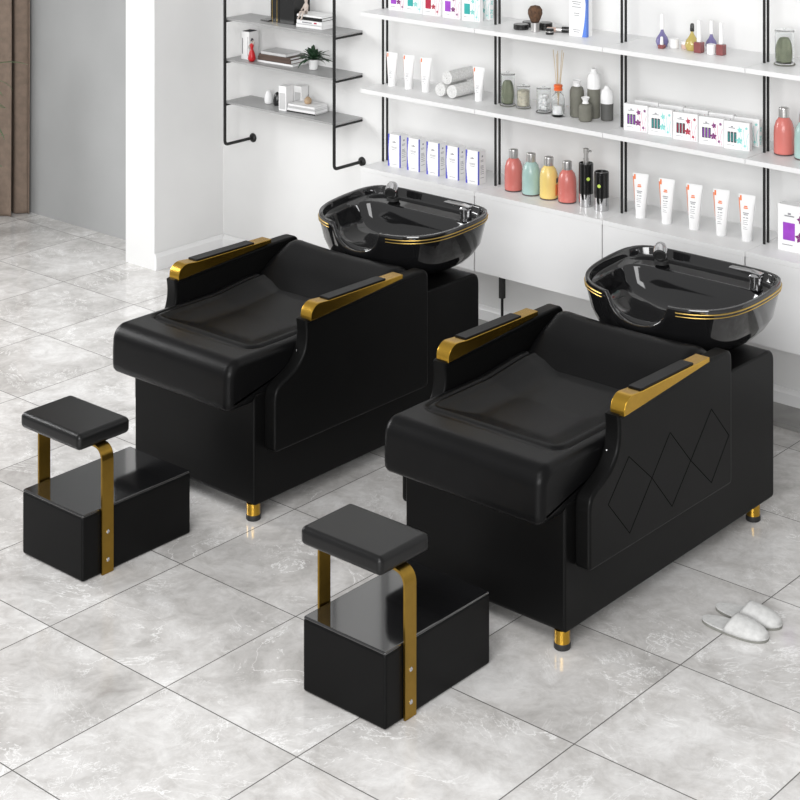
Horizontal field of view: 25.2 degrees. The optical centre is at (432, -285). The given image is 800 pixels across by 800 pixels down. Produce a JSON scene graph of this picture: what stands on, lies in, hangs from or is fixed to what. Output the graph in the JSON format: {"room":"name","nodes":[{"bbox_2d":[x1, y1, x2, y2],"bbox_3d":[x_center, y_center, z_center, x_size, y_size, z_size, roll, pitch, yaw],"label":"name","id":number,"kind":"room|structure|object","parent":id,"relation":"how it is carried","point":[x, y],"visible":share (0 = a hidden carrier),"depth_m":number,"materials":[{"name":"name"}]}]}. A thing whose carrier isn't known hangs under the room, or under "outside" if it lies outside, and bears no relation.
{"room":"salon","nodes":[
{"label":"salon","id":0,"kind":"room"},
{"bbox_2d":[29,0,125,239],"bbox_3d":[-2.870,1.356,11.730,3.480,3.600,0.150,0,0,40],"label":"wall","id":1,"kind":"structure","parent":0,"point":[77,176],"depth_m":11.04,"materials":[{"name":"grey paint"}]},
{"bbox_2d":[0,0,11,216],"bbox_3d":[-2.853,1.454,11.396,0.505,3.396,0.072,0,0,40],"label":"curtain","id":2,"kind":"object","parent":1,"relation":"hanging from","point":[5,5],"visible":1,"depth_m":11.27,"materials":[{"name":"beige fabric"}]},
{"bbox_2d":[11,0,29,213],"bbox_3d":[-2.682,1.454,11.399,0.322,3.396,0.070,0,0,40],"label":"curtain","id":3,"kind":"object","parent":1,"relation":"hanging from","point":[20,131],"visible":0.72,"depth_m":11.33,"materials":[{"name":"beige fabric"}]},
{"bbox_2d":[126,0,222,269],"bbox_3d":[-1.458,1.356,10.511,0.250,3.600,0.678,0,0,40],"label":"wall","id":4,"kind":"structure","parent":0,"point":[174,48],"depth_m":10.30,"materials":[{"name":"white paint"}]},
{"bbox_2d":[154,233,223,270],"bbox_3d":[-1.405,3.108,10.368,0.016,0.095,0.528,0,0,40],"label":"baseboard","id":5,"kind":"structure","parent":4,"relation":"attached to","point":[165,259],"depth_m":10.33,"materials":[{"name":"white paint"}]},
{"bbox_2d":[0,211,799,799],"bbox_3d":[-1.913,3.186,5.121,13.500,0.060,9.600,0,0,40],"label":"floor","id":6,"kind":"structure","parent":0,"point":[176,671],"depth_m":5.98,"materials":[{"name":"tile"}]},
{"bbox_2d":[21,395,189,580],"bbox_3d":[-1.241,2.890,6.819,0.389,0.530,0.526,0,0,40],"label":"stool","id":7,"kind":"object","parent":6,"relation":"on","point":[86,521],"visible":1,"depth_m":6.69,"materials":[{"name":"black leather"}]},
{"bbox_2d":[113,181,487,521],"bbox_3d":[-0.515,2.678,7.744,0.859,0.957,1.654,0,0,40],"label":"chair","id":8,"kind":"object","parent":6,"relation":"on","point":[268,367],"visible":0.98,"depth_m":7.41,"materials":[{"name":"black leather"}]},
{"bbox_2d":[318,181,487,275],"bbox_3d":[-0.164,2.353,8.169,0.769,0.309,0.550,0,0,40],"label":"basin","id":9,"kind":"object","parent":8,"relation":"in","point":[392,224],"depth_m":8.21,"materials":[{"name":"black ceramic"}]},
{"bbox_2d":[302,504,488,728],"bbox_3d":[-0.115,2.890,5.869,0.389,0.530,0.526,0,0,40],"label":"stool","id":10,"kind":"object","parent":6,"relation":"on","point":[379,651],"visible":1,"depth_m":5.73,"materials":[{"name":"black leather"}]},
{"bbox_2d":[385,242,781,651],"bbox_3d":[0.628,2.678,6.773,0.859,0.957,1.654,0,0,40],"label":"chair","id":11,"kind":"object","parent":6,"relation":"on","point":[556,461],"visible":0.98,"depth_m":6.47,"materials":[{"name":"black leather"}]},
{"bbox_2d":[584,242,781,350],"bbox_3d":[0.979,2.353,7.198,0.769,0.309,0.550,0,0,40],"label":"basin","id":12,"kind":"object","parent":11,"relation":"in","point":[658,290],"depth_m":7.25,"materials":[{"name":"black ceramic"}]},
{"bbox_2d":[702,613,768,643],"bbox_3d":[1.042,3.127,6.168,0.250,0.058,0.099,0,0,36],"label":"slipper","id":13,"kind":"object","parent":6,"relation":"on","point":[739,626],"visible":1,"depth_m":6.12,"materials":[{"name":"white fabric"}]},
{"bbox_2d":[716,600,781,630],"bbox_3d":[1.104,3.127,6.254,0.250,0.058,0.099,0,0,35],"label":"slipper","id":14,"kind":"object","parent":6,"relation":"on","point":[762,614],"visible":0.94,"depth_m":6.21,"materials":[{"name":"white fabric"}]},
{"bbox_2d":[223,0,799,390],"bbox_3d":[1.463,1.356,8.374,6.970,3.600,0.150,0,0,40],"label":"wall","id":15,"kind":"structure","parent":0,"point":[276,184],"depth_m":9.21,"materials":[{"name":"white paint"}]},
{"bbox_2d":[223,0,365,169],"bbox_3d":[-0.791,1.619,10.039,0.913,1.726,0.234,0,0,40],"label":"shelf rack","id":16,"kind":"object","parent":15,"relation":"attached to","point":[334,118],"visible":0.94,"depth_m":9.92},
{"bbox_2d":[241,29,257,59],"bbox_3d":[-1.051,1.889,10.274,0.066,0.160,0.076,0,0,36],"label":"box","id":17,"kind":"object","parent":16,"relation":"on","point":[246,35],"visible":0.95,"depth_m":10.25,"materials":[{"name":"white cardboard"}]},
{"bbox_2d":[271,0,278,22],"bbox_3d":[-0.851,1.599,10.160,0.066,0.270,0.131,0,0,40],"label":"binder","id":18,"kind":"object","parent":16,"relation":"on","point":[274,3],"visible":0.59,"depth_m":10.11,"materials":[{"name":"black plastic"}]},
{"bbox_2d":[257,59,307,66],"bbox_3d":[-0.853,1.963,10.145,0.270,0.012,0.125,0,0,37],"label":"book","id":19,"kind":"object","parent":16,"relation":"on","point":[270,62],"visible":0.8,"depth_m":10.08,"materials":[{"name":"paper"}]},
{"bbox_2d":[258,55,304,64],"bbox_3d":[-0.857,1.946,10.148,0.250,0.022,0.125,0,0,37],"label":"book","id":20,"kind":"object","parent":19,"relation":"on","point":[291,62],"visible":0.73,"depth_m":10.08,"materials":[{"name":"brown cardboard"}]},
{"bbox_2d":[259,53,303,60],"bbox_3d":[-0.855,1.928,10.146,0.240,0.014,0.125,0,0,37],"label":"book","id":21,"kind":"object","parent":20,"relation":"on","point":[295,57],"visible":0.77,"depth_m":10.08,"materials":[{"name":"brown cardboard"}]},
{"bbox_2d":[261,47,300,57],"bbox_3d":[-0.861,1.912,10.150,0.190,0.018,0.125,0,0,37],"label":"book","id":22,"kind":"object","parent":21,"relation":"on","point":[281,52],"visible":0.96,"depth_m":10.13,"materials":[{"name":"paper"}]},
{"bbox_2d":[279,84,292,110],"bbox_3d":[-0.824,2.143,10.032,0.055,0.138,0.061,0,0,35],"label":"display box","id":23,"kind":"object","parent":16,"relation":"on","point":[285,90],"visible":1,"depth_m":10.01,"materials":[{"name":"white cardboard"}]},
{"bbox_2d":[279,0,309,24],"bbox_3d":[-0.779,1.599,10.099,0.115,0.270,0.130,0,0,40],"label":"binder","id":24,"kind":"object","parent":16,"relation":"on","point":[288,9],"visible":0.73,"depth_m":10.04,"materials":[{"name":"black plastic"}]},
{"bbox_2d":[294,84,307,100],"bbox_3d":[-0.743,2.150,10.095,0.055,0.125,0.061,0,0,35],"label":"display box","id":25,"kind":"object","parent":16,"relation":"on","point":[300,90],"visible":0.59,"depth_m":10.07,"materials":[{"name":"white cardboard"}]},
{"bbox_2d":[287,110,327,115],"bbox_3d":[-0.700,2.208,9.985,0.205,0.007,0.115,0,0,35],"label":"book","id":26,"kind":"object","parent":16,"relation":"on","point":[287,110],"visible":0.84,"depth_m":9.94,"materials":[{"name":"paper"}]},
{"bbox_2d":[287,107,327,114],"bbox_3d":[-0.699,2.197,9.983,0.200,0.016,0.115,0,0,35],"label":"book","id":27,"kind":"object","parent":26,"relation":"on","point":[288,108],"visible":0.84,"depth_m":9.93,"materials":[{"name":"paper"}]},
{"bbox_2d":[288,106,327,111],"bbox_3d":[-0.698,2.184,9.982,0.195,0.010,0.115,0,0,35],"label":"book","id":28,"kind":"object","parent":27,"relation":"on","point":[288,106],"visible":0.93,"depth_m":9.93,"materials":[{"name":"paper"}]},
{"bbox_2d":[288,100,326,109],"bbox_3d":[-0.697,2.172,9.981,0.190,0.014,0.115,0,0,35],"label":"book","id":29,"kind":"object","parent":28,"relation":"on","point":[314,105],"visible":1,"depth_m":9.95,"materials":[{"name":"paper"}]},
{"bbox_2d":[297,45,332,69],"bbox_3d":[-0.659,1.902,9.950,0.206,0.134,0.158,0,0,-7],"label":"potted plant","id":30,"kind":"object","parent":16,"relation":"on","point":[313,56],"visible":0.99,"depth_m":9.93,"materials":[{"name":"green plant"}]},
{"bbox_2d":[360,159,504,270],"bbox_3d":[0.034,2.555,9.248,0.769,0.392,0.370,0,0,40],"label":"upper cabinet","id":31,"kind":"object","parent":15,"relation":"attached to","point":[377,173],"visible":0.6,"depth_m":9.11,"materials":[{"name":"white paint"}]},
{"bbox_2d":[360,159,504,195],"bbox_3d":[0.034,2.370,9.248,0.767,0.022,0.370,0,0,40],"label":"countertop","id":32,"kind":"structure","parent":31,"relation":"on","point":[382,168],"depth_m":9.13,"materials":[{"name":"white paint"}]},
{"bbox_2d":[382,0,387,161],"bbox_3d":[-0.252,1.582,9.472,0.010,1.552,0.041,0,0,40],"label":"upright","id":33,"kind":"object","parent":32,"relation":"on","point":[382,0],"visible":0.68,"depth_m":9.46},
{"bbox_2d":[388,131,406,167],"bbox_3d":[-0.183,2.275,9.374,0.081,0.168,0.063,0,0,38],"label":"carton","id":34,"kind":"object","parent":32,"relation":"on","point":[397,141],"visible":1,"depth_m":9.35,"materials":[{"name":"white cardboard"}]},
{"bbox_2d":[407,135,425,171],"bbox_3d":[-0.083,2.275,9.288,0.081,0.168,0.063,0,0,38],"label":"carton","id":35,"kind":"object","parent":32,"relation":"on","point":[416,145],"visible":1,"depth_m":9.26,"materials":[{"name":"white cardboard"}]},
{"bbox_2d":[426,139,445,175],"bbox_3d":[0.019,2.275,9.202,0.081,0.168,0.063,0,0,38],"label":"carton","id":36,"kind":"object","parent":32,"relation":"on","point":[435,149],"visible":1,"depth_m":9.18,"materials":[{"name":"white cardboard"}]},
{"bbox_2d":[446,143,465,180],"bbox_3d":[0.118,2.275,9.118,0.081,0.168,0.063,0,0,38],"label":"carton","id":37,"kind":"object","parent":32,"relation":"on","point":[455,153],"visible":1,"depth_m":9.10,"materials":[{"name":"white cardboard"}]},
{"bbox_2d":[466,147,485,184],"bbox_3d":[0.217,2.275,9.033,0.081,0.168,0.063,0,0,38],"label":"carton","id":38,"kind":"object","parent":32,"relation":"on","point":[475,157],"visible":1,"depth_m":9.01,"materials":[{"name":"white cardboard"}]},
{"bbox_2d":[360,78,516,113],"bbox_3d":[0.034,1.962,9.248,0.766,0.022,0.370,0,0,40],"label":"shelf board","id":39,"kind":"object","parent":15,"relation":"attached to","point":[465,103],"visible":0.52,"depth_m":9.16,"materials":[{"name":"white paint"}]},
{"bbox_2d":[386,52,397,85],"bbox_3d":[-0.214,1.863,9.426,0.057,0.176,0.043,0,0,-6],"label":"tube","id":40,"kind":"object","parent":39,"relation":"on","point":[392,57],"visible":1,"depth_m":9.41,"materials":[{"name":"white plastic"}]},
{"bbox_2d":[403,54,413,88],"bbox_3d":[-0.126,1.863,9.351,0.057,0.176,0.043,0,0,-6],"label":"tube","id":41,"kind":"object","parent":39,"relation":"on","point":[408,60],"visible":1,"depth_m":9.34,"materials":[{"name":"white plastic"}]},
{"bbox_2d":[420,57,431,92],"bbox_3d":[-0.036,1.863,9.274,0.057,0.176,0.043,0,0,-6],"label":"tube","id":42,"kind":"object","parent":39,"relation":"on","point":[425,63],"visible":1,"depth_m":9.26,"materials":[{"name":"white plastic"}]},
{"bbox_2d":[435,80,466,95],"bbox_3d":[0.098,1.913,9.220,0.066,0.068,0.185,0,0,40],"label":"rolled towel","id":43,"kind":"object","parent":39,"relation":"on","point":[441,88],"visible":0.49,"depth_m":9.15,"materials":[{"name":"grey fabric"}]},
{"bbox_2d":[442,66,473,83],"bbox_3d":[0.132,1.849,9.201,0.066,0.068,0.185,0,0,40],"label":"rolled towel","id":44,"kind":"object","parent":43,"relation":"on","point":[465,73],"visible":0.95,"depth_m":9.15,"materials":[{"name":"grey fabric"}]},
{"bbox_2d":[447,80,474,97],"bbox_3d":[0.156,1.913,9.170,0.066,0.068,0.185,0,0,40],"label":"rolled towel","id":45,"kind":"object","parent":39,"relation":"on","point":[464,88],"visible":0.74,"depth_m":9.12,"materials":[{"name":"grey fabric"}]},
{"bbox_2d":[473,66,484,100],"bbox_3d":[0.234,1.866,9.058,0.055,0.170,0.041,0,0,-6],"label":"tube","id":46,"kind":"object","parent":39,"relation":"on","point":[478,72],"visible":1,"depth_m":9.05,"materials":[{"name":"white plastic"}]},
{"bbox_2d":[360,7,517,32],"bbox_3d":[0.034,1.562,9.248,0.766,0.022,0.370,0,0,40],"label":"shelf board","id":47,"kind":"object","parent":15,"relation":"attached to","point":[385,14],"visible":0.64,"depth_m":9.12,"materials":[{"name":"white paint"}]},
{"bbox_2d":[405,0,422,13],"bbox_3d":[-0.090,1.481,9.336,0.110,0.140,0.031,0,0,35],"label":"carton","id":48,"kind":"object","parent":47,"relation":"on","point":[412,6],"visible":1,"depth_m":9.32,"materials":[{"name":"white cardboard"}]},
{"bbox_2d":[423,0,442,16],"bbox_3d":[0.003,1.481,9.256,0.110,0.140,0.031,0,0,35],"label":"carton","id":49,"kind":"object","parent":47,"relation":"on","point":[430,7],"visible":1,"depth_m":9.24,"materials":[{"name":"white cardboard"}]},
{"bbox_2d":[443,0,461,18],"bbox_3d":[0.104,1.481,9.170,0.110,0.140,0.031,0,0,35],"label":"carton","id":50,"kind":"object","parent":47,"relation":"on","point":[451,8],"visible":1,"depth_m":9.15,"materials":[{"name":"white cardboard"}]},
{"bbox_2d":[462,0,482,21],"bbox_3d":[0.201,1.481,9.088,0.110,0.140,0.031,0,0,35],"label":"carton","id":51,"kind":"object","parent":47,"relation":"on","point":[472,10],"visible":1,"depth_m":9.07,"materials":[{"name":"white cardboard"}]},
{"bbox_2d":[483,0,492,19],"bbox_3d":[0.258,1.481,9.142,0.106,0.140,0.031,0,0,35],"label":"carton","id":52,"kind":"object","parent":47,"relation":"on","point":[487,4],"visible":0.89,"depth_m":9.11,"materials":[{"name":"white cardboard"}]},
{"bbox_2d":[223,234,799,408],"bbox_3d":[1.416,3.108,8.306,6.954,0.095,0.016,0,0,40],"label":"baseboard","id":53,"kind":"structure","parent":15,"relation":"attached to","point":[783,395],"depth_m":9.18,"materials":[{"name":"white paint"}]},
{"bbox_2d":[475,98,623,136],"bbox_3d":[0.620,1.962,8.750,0.766,0.022,0.370,0,0,40],"label":"shelf board","id":54,"kind":"object","parent":15,"relation":"attached to","point":[597,127],"visible":0.52,"depth_m":8.65,"materials":[{"name":"white paint"}]},
{"bbox_2d":[500,71,515,106],"bbox_3d":[0.375,1.865,8.947,0.082,0.172,0.082,0,0,40],"label":"glass jar","id":55,"kind":"object","parent":54,"relation":"on","point":[507,78],"visible":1,"depth_m":8.91,"materials":[{"name":"clear glass"}]},
{"bbox_2d":[516,84,530,108],"bbox_3d":[0.452,1.892,8.893,0.075,0.118,0.075,0,0,40],"label":"glass jar","id":56,"kind":"object","parent":54,"relation":"on","point":[523,90],"visible":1,"depth_m":8.87,"materials":[{"name":"clear glass"}]},
{"bbox_2d":[536,86,550,113],"bbox_3d":[0.545,1.887,8.793,0.078,0.129,0.078,0,0,40],"label":"glass jar","id":57,"kind":"object","parent":54,"relation":"on","point":[543,92],"visible":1,"depth_m":8.76,"materials":[{"name":"clear glass"}]},
{"bbox_2d":[551,50,564,116],"bbox_3d":[0.611,1.791,8.710,0.066,0.320,0.066,0,0,40],"label":"reed diffuser","id":58,"kind":"object","parent":54,"relation":"on","point":[558,99],"visible":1,"depth_m":8.69,"materials":[{"name":"clear glass"}]},
{"bbox_2d":[570,79,583,117],"bbox_3d":[0.702,1.863,8.703,0.070,0.177,0.070,0,0,40],"label":"bottle","id":59,"kind":"object","parent":54,"relation":"on","point":[576,91],"visible":0.92,"depth_m":8.67,"materials":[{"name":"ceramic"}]},
{"bbox_2d":[579,96,591,121],"bbox_3d":[0.735,1.893,8.606,0.067,0.115,0.067,0,0,40],"label":"bottle","id":60,"kind":"object","parent":54,"relation":"on","point":[585,108],"visible":1,"depth_m":8.58,"materials":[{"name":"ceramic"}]},
{"bbox_2d":[587,68,599,118],"bbox_3d":[0.782,1.832,8.681,0.064,0.238,0.064,0,0,40],"label":"ceramic bottle","id":61,"kind":"object","parent":54,"relation":"on","point":[593,79],"visible":0.96,"depth_m":8.65,"materials":[{"name":"white ceramic"}]},
{"bbox_2d":[601,85,612,120],"bbox_3d":[0.840,1.868,8.622,0.062,0.166,0.062,0,0,40],"label":"ceramic bottle","id":62,"kind":"object","parent":54,"relation":"on","point":[606,93],"visible":1,"depth_m":8.60,"materials":[{"name":"white ceramic"}]},
{"bbox_2d":[475,182,634,300],"bbox_3d":[0.620,2.555,8.750,0.769,0.392,0.370,0,0,40],"label":"upper cabinet","id":63,"kind":"object","parent":15,"relation":"attached to","point":[551,245],"visible":0.71,"depth_m":8.61,"materials":[{"name":"white paint"}]},
{"bbox_2d":[475,182,634,224],"bbox_3d":[0.620,2.370,8.750,0.767,0.022,0.370,0,0,40],"label":"countertop","id":64,"kind":"structure","parent":63,"relation":"on","point":[498,193],"depth_m":8.63,"materials":[{"name":"white paint"}]},
{"bbox_2d":[494,0,500,185],"bbox_3d":[0.326,1.582,8.981,0.010,1.552,0.041,0,0,40],"label":"upright","id":65,"kind":"object","parent":64,"relation":"on","point":[495,1],"visible":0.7,"depth_m":8.97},
{"bbox_2d":[505,148,521,191],"bbox_3d":[0.402,2.256,8.889,0.090,0.205,0.090,0,0,40],"label":"shampoo bottle","id":66,"kind":"object","parent":64,"relation":"on","point":[513,166],"visible":1,"depth_m":8.85,"materials":[{"name":"plastic"}]},
{"bbox_2d":[522,152,539,195],"bbox_3d":[0.485,2.256,8.813,0.090,0.205,0.090,0,0,40],"label":"shampoo bottle","id":67,"kind":"object","parent":64,"relation":"on","point":[530,171],"visible":1,"depth_m":8.78,"materials":[{"name":"green plastic"}]},
{"bbox_2d":[540,156,557,200],"bbox_3d":[0.568,2.256,8.739,0.091,0.205,0.090,0,0,40],"label":"shampoo bottle","id":68,"kind":"object","parent":64,"relation":"on","point":[548,174],"visible":1,"depth_m":8.71,"materials":[{"name":"yellow plastic"}]},
{"bbox_2d":[558,160,576,203],"bbox_3d":[0.653,2.259,8.675,0.090,0.200,0.090,0,0,40],"label":"shampoo bottle","id":69,"kind":"object","parent":64,"relation":"on","point":[567,184],"visible":1,"depth_m":8.64,"materials":[{"name":"plastic"}]},
{"bbox_2d":[579,148,592,207],"bbox_3d":[0.738,2.220,8.606,0.070,0.277,0.070,0,0,40],"label":"dispenser","id":70,"kind":"object","parent":64,"relation":"on","point":[585,166],"visible":1,"depth_m":8.58,"materials":[{"name":"black plastic"}]},
{"bbox_2d":[594,170,608,211],"bbox_3d":[0.805,2.268,8.534,0.070,0.183,0.072,0,0,40],"label":"dispenser","id":71,"kind":"object","parent":64,"relation":"on","point":[601,177],"visible":1,"depth_m":8.50,"materials":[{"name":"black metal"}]},
{"bbox_2d":[620,0,626,212],"bbox_3d":[0.907,1.582,8.487,0.010,1.552,0.041,0,0,40],"label":"upright","id":72,"kind":"object","parent":64,"relation":"on","point":[621,1],"visible":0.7,"depth_m":8.47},
{"bbox_2d":[475,19,645,51],"bbox_3d":[0.620,1.562,8.750,0.766,0.022,0.370,0,0,40],"label":"shelf board","id":73,"kind":"object","parent":15,"relation":"attached to","point":[599,39],"visible":0.77,"depth_m":8.64,"materials":[{"name":"white paint"}]},
{"bbox_2d":[528,5,541,31],"bbox_3d":[0.503,1.486,8.777,0.072,0.130,0.072,0,0,40],"label":"makeup brush","id":74,"kind":"object","parent":73,"relation":"on","point":[534,11],"visible":1,"depth_m":8.76,"materials":[{"name":"silver metal"}]},
{"bbox_2d":[569,0,591,37],"bbox_3d":[0.717,1.431,8.663,0.099,0.240,0.056,0,0,36],"label":"carton","id":75,"kind":"object","parent":73,"relation":"on","point":[580,11],"visible":1,"depth_m":8.64,"materials":[{"name":"white cardboard"}]},
{"bbox_2d":[478,319,799,432],"bbox_3d":[1.896,3.145,7.756,5.510,0.022,0.199,0,0,40],"label":"trim","id":76,"kind":"structure","parent":15,"relation":"attached to","point":[784,416],"depth_m":8.00,"materials":[{"name":"paint"}]},
{"bbox_2d":[499,277,505,315],"bbox_3d":[0.348,2.942,8.961,0.024,0.383,0.024,0,0,40],"label":"support","id":77,"kind":"object","parent":76,"relation":"on","point":[502,282],"visible":0.42,"depth_m":8.95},
{"bbox_2d":[603,127,773,163],"bbox_3d":[1.203,1.962,8.254,0.759,0.022,0.370,0,0,40],"label":"shelf board","id":78,"kind":"object","parent":15,"relation":"attached to","point":[642,138],"visible":0.56,"depth_m":8.12,"materials":[{"name":"white paint"}]},
{"bbox_2d":[624,102,649,132],"bbox_3d":[0.961,1.889,8.408,0.122,0.124,0.031,0,0,32],"label":"carton","id":79,"kind":"object","parent":78,"relation":"on","point":[635,114],"visible":1,"depth_m":8.39,"materials":[{"name":"white cardboard"}]},
{"bbox_2d":[635,109,645,128],"bbox_3d":[0.973,1.891,8.381,0.059,0.095,0.001,0,0,32],"label":"print","id":80,"kind":"object","parent":79,"relation":"attached to","point":[637,122],"depth_m":8.39},
{"bbox_2d":[648,106,674,136],"bbox_3d":[1.064,1.889,8.319,0.122,0.124,0.031,0,0,32],"label":"carton","id":81,"kind":"object","parent":78,"relation":"on","point":[660,120],"visible":1,"depth_m":8.30,"materials":[{"name":"white cardboard"}]},
{"bbox_2d":[660,114,669,132],"bbox_3d":[1.077,1.891,8.293,0.059,0.095,0.001,0,0,32],"label":"print","id":82,"kind":"object","parent":81,"relation":"attached to","point":[662,116],"depth_m":8.30},
{"bbox_2d":[673,111,699,141],"bbox_3d":[1.167,1.889,8.226,0.122,0.124,0.031,0,0,32],"label":"carton","id":83,"kind":"object","parent":78,"relation":"on","point":[685,124],"visible":1,"depth_m":8.21,"materials":[{"name":"white cardboard"}]},
{"bbox_2d":[684,118,695,137],"bbox_3d":[1.180,1.891,8.200,0.059,0.095,0.001,0,0,32],"label":"print","id":84,"kind":"object","parent":83,"relation":"attached to","point":[687,132],"depth_m":8.21},
{"bbox_2d":[699,115,725,146],"bbox_3d":[1.272,1.889,8.138,0.122,0.124,0.031,0,0,32],"label":"carton","id":85,"kind":"object","parent":78,"relation":"on","point":[711,128],"visible":1,"depth_m":8.12,"materials":[{"name":"white cardboard"}]},
{"bbox_2d":[710,123,721,141],"bbox_3d":[1.284,1.891,8.111,0.059,0.095,0.001,0,0,32],"label":"print","id":86,"kind":"object","parent":85,"relation":"attached to","point":[714,125],"depth_m":8.11},
{"bbox_2d":[724,119,751,150],"bbox_3d":[1.374,1.889,8.051,0.122,0.124,0.031,0,0,32],"label":"carton","id":87,"kind":"object","parent":78,"relation":"on","point":[737,134],"visible":1,"depth_m":8.04,"materials":[{"name":"white cardboard"}]},
{"bbox_2d":[736,127,747,146],"bbox_3d":[1.387,1.891,8.025,0.059,0.095,0.001,0,0,32],"label":"print","id":88,"kind":"object","parent":87,"relation":"attached to","point":[739,130],"depth_m":8.03},
{"bbox_2d":[734,115,761,146],"bbox_3d":[1.432,1.889,8.128,0.122,0.124,0.031,0,0,32],"label":"carton","id":89,"kind":"object","parent":78,"relation":"on","point":[756,122],"visible":0.5,"depth_m":8.10,"materials":[{"name":"white cardboard"}]},
{"bbox_2d":[603,37,774,72],"bbox_3d":[1.203,1.562,8.254,0.759,0.022,0.370,0,0,40],"label":"shelf board","id":90,"kind":"object","parent":15,"relation":"attached to","point":[736,60],"visible":0.71,"depth_m":8.18,"materials":[{"name":"white paint"}]},
{"bbox_2d":[656,14,668,46],"bbox_3d":[1.075,1.475,8.381,0.062,0.152,0.062,0,0,40],"label":"flask","id":91,"kind":"object","parent":90,"relation":"on","point":[662,33],"visible":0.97,"depth_m":8.37,"materials":[{"name":"glass"}]},
{"bbox_2d":[685,23,696,50],"bbox_3d":[1.201,1.488,8.282,0.068,0.126,0.068,0,0,40],"label":"flask","id":92,"kind":"object","parent":90,"relation":"on","point":[689,44],"visible":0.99,"depth_m":8.27,"materials":[{"name":"yellow glass"}]},
{"bbox_2d":[694,20,703,52],"bbox_3d":[1.225,1.476,8.229,0.038,0.150,0.038,0,0,40],"label":"bottle","id":93,"kind":"object","parent":90,"relation":"on","point":[698,45],"visible":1,"depth_m":8.22,"materials":[{"name":"red glass"}]},
{"bbox_2d":[716,22,725,55],"bbox_3d":[1.317,1.476,8.170,0.036,0.149,0.036,0,0,40],"label":"bottle","id":94,"kind":"object","parent":90,"relation":"on","point":[720,48],"visible":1,"depth_m":8.16,"materials":[{"name":"red glass"}]},
{"bbox_2d":[603,204,777,265],"bbox_3d":[1.203,2.555,8.254,0.762,0.392,0.370,0,0,40],"label":"upper cabinet","id":95,"kind":"object","parent":15,"relation":"attached to","point":[623,230],"visible":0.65,"depth_m":8.19,"materials":[{"name":"white paint"}]},
{"bbox_2d":[633,172,647,218],"bbox_3d":[0.977,2.256,8.408,0.049,0.206,0.065,0,0,-23],"label":"tube","id":96,"kind":"object","parent":95,"relation":"on","point":[640,181],"visible":1,"depth_m":8.39,"materials":[{"name":"white plastic"}]},
{"bbox_2d":[659,178,674,223],"bbox_3d":[1.088,2.256,8.314,0.049,0.206,0.065,0,0,-23],"label":"tube","id":97,"kind":"object","parent":95,"relation":"on","point":[666,186],"visible":1,"depth_m":8.30,"materials":[{"name":"white plastic"}]},
{"bbox_2d":[686,183,701,229],"bbox_3d":[1.201,2.256,8.217,0.049,0.206,0.065,0,0,-23],"label":"tube","id":98,"kind":"object","parent":95,"relation":"on","point":[694,191],"visible":1,"depth_m":8.20,"materials":[{"name":"white plastic"}]},
{"bbox_2d":[713,188,729,235],"bbox_3d":[1.311,2.256,8.124,0.049,0.206,0.065,0,0,-23],"label":"tube","id":99,"kind":"object","parent":95,"relation":"on","point":[721,197],"visible":1,"depth_m":8.11,"materials":[{"name":"white plastic"}]},
{"bbox_2d":[739,193,754,241],"bbox_3d":[1.413,2.256,8.038,0.049,0.206,0.065,0,0,-23],"label":"tube","id":100,"kind":"object","parent":95,"relation":"on","point":[746,202],"visible":1,"depth_m":8.02,"materials":[{"name":"white plastic"}]},
{"bbox_2d":[745,238,799,354],"bbox_3d":[1.786,2.555,7.759,0.769,0.392,0.370,0,0,40],"label":"upper cabinet","id":101,"kind":"object","parent":15,"relation":"attached to","point":[782,332],"visible":0.52,"depth_m":7.75,"materials":[{"name":"white paint"}]},
{"bbox_2d":[745,238,799,268],"bbox_3d":[1.786,2.370,7.759,0.767,0.022,0.370,0,0,40],"label":"countertop","id":102,"kind":"structure","parent":101,"relation":"on","point":[768,252],"depth_m":7.83,"materials":[{"name":"white paint"}]},
{"bbox_2d":[763,0,768,243],"bbox_3d":[1.490,1.582,7.991,0.010,1.552,0.041,0,0,40],"label":"upright","id":103,"kind":"object","parent":102,"relation":"on","point":[764,1],"visible":0.7,"depth_m":7.98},
{"bbox_2d":[778,200,799,253],"bbox_3d":[1.614,2.257,7.872,0.180,0.204,0.061,0,0,38],"label":"carton","id":104,"kind":"object","parent":102,"relation":"on","point":[788,211],"visible":1,"depth_m":7.87,"materials":[{"name":"white cardboard"}]},
{"bbox_2d":[745,149,799,173],"bbox_3d":[1.786,1.962,7.759,0.766,0.022,0.370,0,0,40],"label":"shelf board","id":105,"kind":"object","parent":15,"relation":"attached to","point":[769,160],"visible":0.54,"depth_m":7.82,"materials":[{"name":"white paint"}]},
{"bbox_2d":[774,106,793,155],"bbox_3d":[1.562,1.847,7.957,0.090,0.209,0.090,0,0,40],"label":"shampoo bottle","id":106,"kind":"object","parent":105,"relation":"on","point":[783,127],"visible":1,"depth_m":7.92,"materials":[{"name":"plastic"}]},
{"bbox_2d":[794,113,799,159],"bbox_3d":[1.637,1.849,7.872,0.090,0.205,0.090,0,0,40],"label":"shampoo bottle","id":107,"kind":"object","parent":105,"relation":"on","point":[797,129],"visible":1,"depth_m":7.85,"materials":[{"name":"green plastic"}]},
{"bbox_2d":[745,57,799,80],"bbox_3d":[1.786,1.562,7.759,0.766,0.022,0.370,0,0,40],"label":"shelf board","id":108,"kind":"object","parent":15,"relation":"attached to","point":[769,69],"visible":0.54,"depth_m":7.83,"materials":[{"name":"white paint"}]},
{"bbox_2d":[774,27,794,65],"bbox_3d":[1.563,1.468,7.944,0.096,0.165,0.096,0,0,40],"label":"glass jar","id":109,"kind":"object","parent":108,"relation":"on","point":[784,38],"visible":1,"depth_m":7.91,"materials":[{"name":"clear glass"}]},
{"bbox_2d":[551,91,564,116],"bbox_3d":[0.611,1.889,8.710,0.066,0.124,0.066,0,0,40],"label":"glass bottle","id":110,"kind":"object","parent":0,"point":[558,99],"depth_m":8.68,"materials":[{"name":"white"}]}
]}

